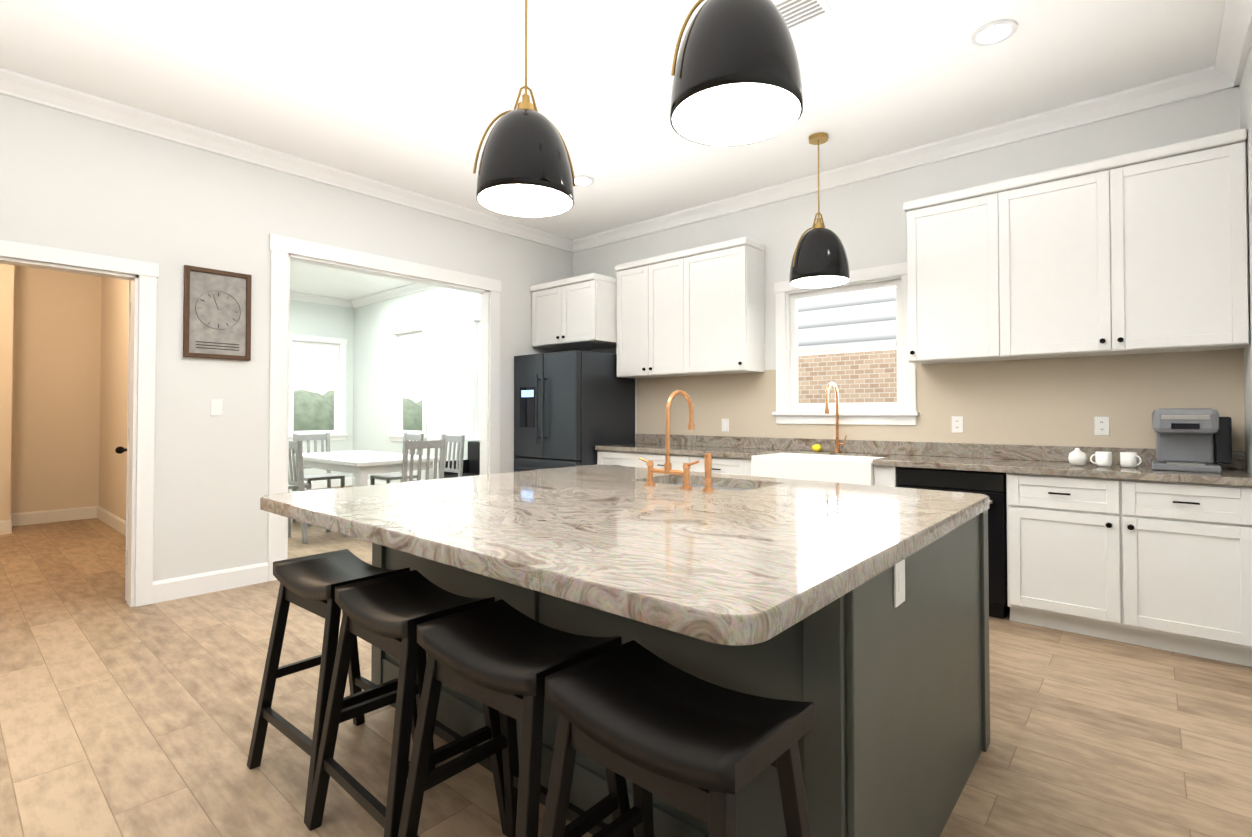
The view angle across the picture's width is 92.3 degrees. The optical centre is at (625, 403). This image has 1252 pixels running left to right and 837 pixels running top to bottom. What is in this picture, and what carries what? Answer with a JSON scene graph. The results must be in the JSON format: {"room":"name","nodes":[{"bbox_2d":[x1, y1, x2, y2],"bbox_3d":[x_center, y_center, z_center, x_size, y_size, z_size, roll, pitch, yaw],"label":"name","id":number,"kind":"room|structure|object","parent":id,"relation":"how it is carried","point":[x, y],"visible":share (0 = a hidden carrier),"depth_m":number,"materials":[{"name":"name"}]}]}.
{"room":"kitchen","nodes":[
{"label":"kitchen","id":0,"kind":"room"},
{"bbox_2d":[96,506,125,535],"bbox_3d":[-4.614,1.261,5.699,4.376,0.140,0.016,-1,-1,41],"label":"baseboard","id":1,"kind":"structure","parent":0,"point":[105,516],"depth_m":6.54,"materials":[{"name":"beige wood"}]},
{"bbox_2d":[0,264,353,520],"bbox_3d":[-2.562,-0.269,4.747,0.003,3.170,5.700,-1,-1,41],"label":"wall","id":2,"kind":"structure","parent":0,"point":[64,338],"depth_m":6.84,"materials":[{"name":"beige paint"}]},
{"bbox_2d":[291,341,338,434],"bbox_3d":[-5.161,-0.250,9.976,0.050,1.514,0.754,-1,-1,41],"label":"dining room window","id":3,"kind":"structure","parent":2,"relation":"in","point":[335,387],"depth_m":10.04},
{"bbox_2d":[289,334,347,441],"bbox_3d":[-5.150,-0.245,9.966,0.200,1.730,1.000,-1,-1,41],"label":"trim","id":4,"kind":"structure","parent":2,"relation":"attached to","point":[341,434],"depth_m":10.21,"materials":[{"name":"white wood"}]},
{"bbox_2d":[290,292,349,306],"bbox_3d":[-5.755,-1.728,9.138,0.105,0.110,3.060,-1,-1,41],"label":"crown molding","id":5,"kind":"structure","parent":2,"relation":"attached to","point":[293,295],"depth_m":9.92,"materials":[{"name":"white wood"}]},
{"bbox_2d":[289,477,351,490],"bbox_3d":[-5.782,1.316,9.126,0.016,0.140,3.240,-1,-1,41],"label":"baseboard","id":6,"kind":"structure","parent":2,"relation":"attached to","point":[348,480],"depth_m":10.02,"materials":[{"name":"white wood"}]},
{"bbox_2d":[0,94,572,606],"bbox_3d":[-3.466,-0.287,3.612,0.120,3.170,8.600,-1,-1,41],"label":"wall","id":7,"kind":"structure","parent":0,"point":[72,182],"depth_m":4.16,"materials":[{"name":"white paint"}]},
{"bbox_2d":[115,281,130,600],"bbox_3d":[-3.506,0.247,4.311,0.847,2.100,0.240,-1,-1,41],"label":"hall door","id":8,"kind":"structure","parent":7,"relation":"in","point":[119,450],"depth_m":3.96,"materials":[{"name":"wood"}]},
{"bbox_2d":[152,562,267,603],"bbox_3d":[-2.863,1.237,4.177,0.016,0.140,0.680,-1,-1,41],"label":"baseboard","id":9,"kind":"structure","parent":7,"relation":"attached to","point":[191,585],"depth_m":4.15,"materials":[{"name":"white paint"}]},
{"bbox_2d":[211,399,222,415],"bbox_3d":[-2.859,0.027,4.205,0.010,0.116,0.072,-1,-1,41],"label":"light switch","id":10,"kind":"object","parent":7,"relation":"attached to","point":[216,407],"visible":1,"depth_m":4.20,"materials":[{"name":"white plastic"}]},
{"bbox_2d":[183,265,251,360],"bbox_3d":[-2.852,-0.623,4.210,0.027,0.620,0.400,-1,-1,41],"label":"print","id":11,"kind":"object","parent":7,"relation":"attached to","point":[216,314],"visible":1,"depth_m":4.20,"materials":[{"name":"grey paper"}]},
{"bbox_2d":[0,67,575,252],"bbox_3d":[-3.381,-1.817,3.563,0.104,0.110,8.600,-1,-1,41],"label":"crown molding","id":12,"kind":"structure","parent":7,"relation":"attached to","point":[13,84],"depth_m":4.28,"materials":[{"name":"white wood"}]},
{"bbox_2d":[0,0,1226,299],"bbox_3d":[-3.437,-1.897,3.679,11.370,0.050,9.100,-1,-1,41],"label":"ceiling","id":13,"kind":"structure","parent":0,"point":[416,96],"depth_m":3.43,"materials":[{"name":"white paint"}]},
{"bbox_2d":[473,0,575,217],"bbox_3d":[-0.418,-1.365,2.516,0.400,1.050,0.400,-1,-1,41],"label":"pendant light","id":14,"kind":"object","parent":13,"relation":"hanging from","point":[525,169],"visible":1,"depth_m":2.39,"materials":[{"name":"black metal"}]},
{"bbox_2d":[572,175,593,185],"bbox_3d":[-0.363,-1.843,4.981,0.199,0.014,0.199,-1,-1,32],"label":"recessed light","id":15,"kind":"object","parent":13,"relation":"in","point":[580,180],"depth_m":4.96,"materials":[{"name":"white plastic"}]},
{"bbox_2d":[670,0,802,145],"bbox_3d":[0.336,-1.390,1.861,0.400,1.020,0.400,-1,-1,41],"label":"pendant light","id":16,"kind":"object","parent":13,"relation":"hanging from","point":[735,72],"visible":1,"depth_m":1.74,"materials":[{"name":"black metal"}]},
{"bbox_2d":[772,0,831,30],"bbox_3d":[0.794,-1.876,2.882,0.300,0.016,0.250,-1,-1,41],"label":"ceiling vent","id":17,"kind":"object","parent":13,"relation":"in","point":[796,13],"visible":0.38,"depth_m":2.87,"materials":[{"name":"white metal"}]},
{"bbox_2d":[789,132,849,287],"bbox_3d":[1.343,-1.353,4.192,0.400,1.020,0.400,-1,-1,41],"label":"light","id":18,"kind":"object","parent":13,"relation":"hanging from","point":[819,259],"visible":1,"depth_m":4.07,"materials":[{"name":"black metal"}]},
{"bbox_2d":[971,19,1017,45],"bbox_3d":[1.863,-1.874,3.045,0.199,0.014,0.199,0,-1,2],"label":"recessed light","id":19,"kind":"object","parent":13,"relation":"in","point":[994,32],"depth_m":3.03,"materials":[{"name":"white plastic"}]},
{"bbox_2d":[0,485,1251,836],"bbox_3d":[-3.437,1.323,3.627,11.370,0.050,9.100,-1,-1,41],"label":"floor","id":20,"kind":"structure","parent":0,"point":[120,715],"depth_m":2.37,"materials":[{"name":"brown wood"}]},
{"bbox_2d":[0,517,15,534],"bbox_3d":[-6.810,1.261,5.658,0.016,0.140,1.456,-1,-1,41],"label":"baseboard","id":21,"kind":"structure","parent":20,"relation":"on","point":[5,525],"depth_m":6.18,"materials":[{"name":"white paint"}]},
{"bbox_2d":[12,506,95,525],"bbox_3d":[-6.512,1.280,6.839,0.016,0.140,0.750,-1,-1,41],"label":"baseboard","id":22,"kind":"structure","parent":20,"relation":"on","point":[47,516],"depth_m":6.84,"materials":[{"name":"beige wood"}]},
{"bbox_2d":[288,483,310,526],"bbox_3d":[-3.778,0.855,6.573,0.440,0.982,0.483,-1,-1,41],"label":"dining chair","id":23,"kind":"object","parent":20,"relation":"on","point":[307,486],"visible":0.17,"depth_m":6.58,"materials":[{"name":"grey wood"}]},
{"bbox_2d":[288,440,347,543],"bbox_3d":[-3.099,0.846,5.982,0.440,0.982,0.483,-1,-1,41],"label":"dining chair","id":24,"kind":"object","parent":20,"relation":"on","point":[296,446],"visible":0.46,"depth_m":5.74,"materials":[{"name":"grey wood"}]},
{"bbox_2d":[293,433,344,487],"bbox_3d":[-3.844,0.871,7.527,0.483,0.982,0.440,-1,-1,41],"label":"dining chair","id":25,"kind":"object","parent":20,"relation":"on","point":[328,476],"visible":0.4,"depth_m":7.63,"materials":[{"name":"grey wood"}]},
{"bbox_2d":[247,549,417,823],"bbox_3d":[-1.010,0.923,2.119,0.494,0.708,0.413,-1,-1,39],"label":"stool","id":26,"kind":"object","parent":20,"relation":"on","point":[310,583],"visible":0.77,"depth_m":2.10,"materials":[{"name":"black wood"}]},
{"bbox_2d":[291,450,439,538],"bbox_3d":[-2.994,0.969,6.786,1.850,0.760,0.950,-1,-1,41],"label":"dining table","id":27,"kind":"object","parent":20,"relation":"on","point":[361,464],"visible":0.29,"depth_m":6.36,"materials":[{"name":"white wood"}]},
{"bbox_2d":[370,433,423,484],"bbox_3d":[-2.890,0.872,7.594,0.440,0.982,0.483,-1,-1,41],"label":"dining chair","id":28,"kind":"object","parent":20,"relation":"on","point":[398,476],"visible":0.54,"depth_m":7.61,"materials":[{"name":"grey wood"}]},
{"bbox_2d":[306,570,507,836],"bbox_3d":[-0.640,0.918,1.798,0.494,0.708,0.413,-1,-1,42],"label":"stool","id":29,"kind":"object","parent":20,"relation":"on","point":[387,614],"visible":0.71,"depth_m":1.76,"materials":[{"name":"black wood"}]},
{"bbox_2d":[402,439,444,481],"bbox_3d":[-2.144,0.847,6.049,0.483,0.982,0.440,-1,-1,41],"label":"dining chair","id":30,"kind":"object","parent":20,"relation":"on","point":[421,445],"visible":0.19,"depth_m":5.89,"materials":[{"name":"grey wood"}]},
{"bbox_2d":[408,434,464,480],"bbox_3d":[-2.211,0.862,7.003,0.440,0.982,0.483,-1,-1,41],"label":"dining chair","id":31,"kind":"object","parent":20,"relation":"on","point":[460,440],"visible":0.38,"depth_m":7.09,"materials":[{"name":"grey wood"}]},
{"bbox_2d":[444,442,479,477],"bbox_3d":[-1.886,0.931,7.566,0.950,0.860,0.470,-1,-1,41],"label":"bench","id":32,"kind":"object","parent":20,"relation":"on","point":[471,465],"visible":0.29,"depth_m":7.91,"materials":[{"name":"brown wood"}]},
{"bbox_2d":[398,599,633,836],"bbox_3d":[-0.270,0.912,1.476,0.494,0.708,0.413,-1,-1,40],"label":"stool","id":33,"kind":"object","parent":20,"relation":"on","point":[503,657],"visible":0.85,"depth_m":1.46,"materials":[{"name":"black wood"}]},
{"bbox_2d":[514,350,634,471],"bbox_3d":[-0.546,0.426,6.152,0.911,1.825,0.907,-1,-1,41],"label":"fridge","id":34,"kind":"object","parent":20,"relation":"on","point":[573,408],"visible":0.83,"depth_m":5.82,"materials":[{"name":"metal"}]},
{"bbox_2d":[597,450,646,467],"bbox_3d":[0.141,0.888,5.754,0.589,0.888,0.594,-1,-1,41],"label":"base cabinet","id":35,"kind":"object","parent":20,"relation":"on","point":[604,457],"depth_m":5.54,"materials":[{"name":"wood"}]},
{"bbox_2d":[541,640,814,836],"bbox_3d":[0.092,0.907,1.161,0.494,0.708,0.413,-1,-1,43],"label":"stool","id":36,"kind":"object","parent":20,"relation":"on","point":[645,722],"visible":1,"depth_m":1.11,"materials":[{"name":"black wood"}]},
{"bbox_2d":[371,481,989,836],"bbox_3d":[0.144,0.834,2.427,2.056,0.890,1.413,-1,-1,41],"label":"kitchen island","id":37,"kind":"object","parent":20,"relation":"on","point":[858,615],"depth_m":1.55,"materials":[{"name":"paint"}]},
{"bbox_2d":[260,465,989,656],"bbox_3d":[0.003,0.369,2.275,2.084,0.045,1.860,-1,-1,41],"label":"island countertop","id":38,"kind":"structure","parent":37,"relation":"on","point":[734,570],"depth_m":1.57,"materials":[{"name":"grey stone"}]},
{"bbox_2d":[639,390,713,491],"bbox_3d":[0.253,0.145,2.559,0.378,0.410,0.209,-1,-1,41],"label":"island faucet","id":39,"kind":"object","parent":38,"relation":"on","point":[684,472],"visible":1,"depth_m":2.51,"materials":[{"name":"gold metal"}]},
{"bbox_2d":[647,454,750,475],"bbox_3d":[0.723,0.880,5.248,1.070,0.888,0.594,-1,-1,41],"label":"base cabinet","id":40,"kind":"object","parent":20,"relation":"on","point":[735,466],"depth_m":4.94,"materials":[{"name":"wood"}]},
{"bbox_2d":[595,442,786,457],"bbox_3d":[0.538,0.416,5.396,1.667,0.040,0.624,-1,-1,41],"label":"countertop","id":41,"kind":"structure","parent":40,"relation":"on","point":[638,447],"depth_m":5.21,"materials":[{"name":"grey stone"}]},
{"bbox_2d":[812,444,820,451],"bbox_3d":[1.533,0.357,4.840,0.076,0.060,0.060,-1,-1,41],"label":"lemon","id":42,"kind":"object","parent":41,"relation":"on","point":[816,447],"visible":1,"depth_m":4.82,"materials":[{"name":"yellow food"}]},
{"bbox_2d":[751,452,884,484],"bbox_3d":[1.456,0.523,4.489,0.900,0.253,0.493,-1,-1,41],"label":"farmhouse sink","id":43,"kind":"object","parent":41,"relation":"in","point":[836,468],"visible":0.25,"depth_m":4.32,"materials":[{"name":"ceramic"}]},
{"bbox_2d":[897,467,1009,618],"bbox_3d":[2.173,0.864,3.937,0.596,0.878,0.621,-1,-1,41],"label":"dishwasher","id":44,"kind":"object","parent":20,"relation":"on","point":[992,485],"visible":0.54,"depth_m":3.60,"materials":[{"name":"black metal"}]},
{"bbox_2d":[1006,474,1251,666],"bbox_3d":[2.823,0.851,3.422,1.036,0.888,0.594,-1,-1,41],"label":"base cabinet","id":45,"kind":"object","parent":20,"relation":"on","point":[1143,553],"depth_m":3.16,"materials":[{"name":"wood"}]},
{"bbox_2d":[873,454,1251,485],"bbox_3d":[2.527,0.389,3.667,1.793,0.040,0.624,-1,-1,41],"label":"countertop","id":46,"kind":"structure","parent":45,"relation":"on","point":[929,461],"depth_m":3.42,"materials":[{"name":"grey stone"}]},
{"bbox_2d":[825,382,846,452],"bbox_3d":[1.619,0.108,4.645,0.108,0.551,0.244,-1,-1,41],"label":"sink faucet","id":47,"kind":"object","parent":46,"relation":"on","point":[837,445],"visible":1,"depth_m":4.72,"materials":[{"name":"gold metal"}]},
{"bbox_2d":[1120,452,1141,467],"bbox_3d":[2.867,0.322,3.426,0.076,0.085,0.092,0,-1,11],"label":"mug","id":48,"kind":"object","parent":46,"relation":"on","point":[1127,459],"depth_m":3.41,"materials":[{"name":"ceramic"}]},
{"bbox_2d":[1152,408,1231,472],"bbox_3d":[3.073,0.194,3.276,0.320,0.335,0.314,-1,-1,41],"label":"coffee maker","id":49,"kind":"object","parent":46,"relation":"on","point":[1193,439],"visible":1,"depth_m":3.21,"materials":[{"name":"grey plastic"}]},
{"bbox_2d":[353,87,1245,482],"bbox_3d":[-0.599,-0.234,6.916,11.070,3.170,0.150,-1,-1,41],"label":"wall","id":50,"kind":"structure","parent":0,"point":[865,221],"depth_m":5.17,"materials":[{"name":"white paint"}]},
{"bbox_2d":[352,477,385,485],"bbox_3d":[-2.708,1.308,8.615,5.326,0.140,0.016,-1,-1,41],"label":"baseboard","id":51,"kind":"structure","parent":50,"relation":"attached to","point":[353,478],"depth_m":9.93,"materials":[{"name":"white wood"}]},
{"bbox_2d":[350,283,436,307],"bbox_3d":[-2.736,-1.736,8.631,5.326,0.110,0.104,-1,-1,41],"label":"crown molding","id":52,"kind":"structure","parent":50,"relation":"attached to","point":[390,294],"depth_m":9.47,"materials":[{"name":"white wood"}]},
{"bbox_2d":[387,323,427,441],"bbox_3d":[-3.291,-0.297,9.225,1.100,1.770,0.200,-1,-1,41],"label":"trim","id":53,"kind":"structure","parent":50,"relation":"attached to","point":[395,332],"depth_m":9.46,"materials":[{"name":"white wood"}]},
{"bbox_2d":[397,331,422,433],"bbox_3d":[-3.281,-0.302,9.236,0.854,1.554,0.050,-1,-1,41],"label":"dining room window","id":54,"kind":"structure","parent":50,"relation":"in","point":[400,384],"depth_m":9.47,"materials":[{"name":"white wood"}]},
{"bbox_2d":[466,313,479,441],"bbox_3d":[-1.668,-0.320,7.814,1.100,1.770,0.200,-1,-1,41],"label":"trim","id":55,"kind":"structure","parent":50,"relation":"attached to","point":[473,383],"depth_m":8.07,"materials":[{"name":"white wood"}]},
{"bbox_2d":[478,322,479,437],"bbox_3d":[-1.658,-0.325,7.826,0.854,1.554,0.050,-1,-1,41],"label":"dining room window","id":56,"kind":"structure","parent":50,"relation":"in","point":[479,379],"depth_m":8.08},
{"bbox_2d":[530,273,616,350],"bbox_3d":[-0.453,-0.920,6.268,0.932,0.640,0.642,-1,-1,41],"label":"upper cabinet","id":57,"kind":"object","parent":50,"relation":"attached to","point":[576,313],"visible":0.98,"depth_m":5.97,"materials":[{"name":"white wood"}]},
{"bbox_2d":[615,249,690,378],"bbox_3d":[0.339,-0.818,5.788,0.880,1.110,0.324,-1,-1,41],"label":"upper cabinet","id":58,"kind":"object","parent":50,"relation":"attached to","point":[654,293],"depth_m":5.64,"materials":[{"name":"white wood"}]},
{"bbox_2d":[691,237,764,375],"bbox_3d":[0.841,-0.825,5.351,0.689,1.110,0.324,-1,-1,41],"label":"upper cabinet","id":59,"kind":"object","parent":50,"relation":"attached to","point":[698,311],"depth_m":5.16,"materials":[{"name":"white wood"}]},
{"bbox_2d":[772,262,918,424],"bbox_3d":[1.750,-0.438,4.843,1.160,1.210,0.200,-1,-1,41],"label":"trim","id":60,"kind":"structure","parent":50,"relation":"attached to","point":[907,414],"depth_m":4.74,"materials":[{"name":"white wood"}]},
{"bbox_2d":[790,279,901,409],"bbox_3d":[1.760,-0.443,4.855,0.914,0.994,0.050,-1,-1,41],"label":"kitchen window","id":61,"kind":"structure","parent":50,"relation":"in","point":[795,351],"depth_m":4.84,"materials":[{"name":"white wood"}]},
{"bbox_2d":[572,68,1211,251],"bbox_3d":[1.370,-1.793,5.060,5.070,0.110,0.104,-1,-1,41],"label":"crown molding","id":62,"kind":"structure","parent":50,"relation":"attached to","point":[1193,84],"depth_m":4.28,"materials":[{"name":"white wood"}]},
{"bbox_2d":[636,434,1244,469],"bbox_3d":[1.754,0.336,4.739,4.366,0.100,0.022,-1,-1,41],"label":"backsplash","id":63,"kind":"structure","parent":50,"relation":"attached to","point":[945,450],"depth_m":4.36,"materials":[{"name":"grey stone"}]},
{"bbox_2d":[637,349,1244,450],"bbox_3d":[1.763,0.043,4.755,4.374,0.685,0.004,-1,-1,41],"label":"backsplash","id":64,"kind":"structure","parent":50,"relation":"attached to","point":[1057,401],"depth_m":4.02,"materials":[{"name":"beige paint"}]},
{"bbox_2d":[722,419,728,431],"bbox_3d":[0.904,0.198,5.490,0.072,0.116,0.010,-1,-1,41],"label":"outlet","id":65,"kind":"object","parent":64,"relation":"attached to","point":[725,422],"depth_m":5.49,"materials":[{"name":"white plastic"}]},
{"bbox_2d":[952,416,962,432],"bbox_3d":[2.338,0.148,4.245,0.072,0.116,0.007,-1,-1,41],"label":"outlet","id":66,"kind":"object","parent":64,"relation":"attached to","point":[957,421],"depth_m":4.24,"materials":[{"name":"white plastic"}]},
{"bbox_2d":[1094,417,1108,435],"bbox_3d":[2.942,0.139,3.720,0.072,0.116,0.007,-1,-1,41],"label":"outlet","id":67,"kind":"object","parent":64,"relation":"attached to","point":[1101,425],"depth_m":3.72,"materials":[{"name":"white plastic"}]},
{"bbox_2d":[903,179,1014,364],"bbox_3d":[2.283,-0.845,4.097,0.611,1.110,0.324,-1,-1,41],"label":"upper cabinet","id":68,"kind":"object","parent":50,"relation":"attached to","point":[959,242],"depth_m":3.96,"materials":[{"name":"white wood"}]},
{"bbox_2d":[1011,128,1249,359],"bbox_3d":[2.863,-0.853,3.594,1.163,1.110,0.324,-1,-1,41],"label":"upper cabinet","id":69,"kind":"object","parent":50,"relation":"attached to","point":[1143,252],"depth_m":3.39,"materials":[{"name":"white wood"}]},
{"bbox_2d":[1239,42,1251,473],"bbox_3d":[0.651,-0.345,0.033,0.150,3.170,8.600,-1,-1,41],"label":"wall","id":70,"kind":"structure","parent":0,"point":[1245,91],"depth_m":3.12,"materials":[{"name":"white paint"}]},
{"bbox_2d":[1208,0,1251,93],"bbox_3d":[0.555,-1.872,0.141,0.104,0.110,8.600,-1,-1,41],"label":"crown molding","id":71,"kind":"structure","parent":70,"relation":"attached to","point":[1226,70],"depth_m":3.07,"materials":[{"name":"white wood"}]},
{"label":"outside","id":72,"kind":"structure","parent":0,"visible":0},
{"bbox_3d":[-0.599,1.529,6.789,60.000,0.240,60.000,-1,-1,41],"label":"ground","id":73,"kind":"structure","parent":72,"visible":0},
{"bbox_2d":[294,390,422,430],"bbox_3d":[-5.317,0.720,10.773,13.696,2.778,13.772,-1,-1,41],"label":"hedge","id":74,"kind":"object","parent":73,"relation":"on","point":[313,410],"visible":0.04,"depth_m":14.18,"materials":[{"name":"green plant"}]},
{"bbox_2d":[798,287,896,402],"bbox_3d":[5.183,-1.130,6.243,8.500,5.060,0.300,-1,-1,41],"label":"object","id":75,"kind":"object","parent":73,"relation":"on","point":[857,318],"depth_m":7.97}
]}

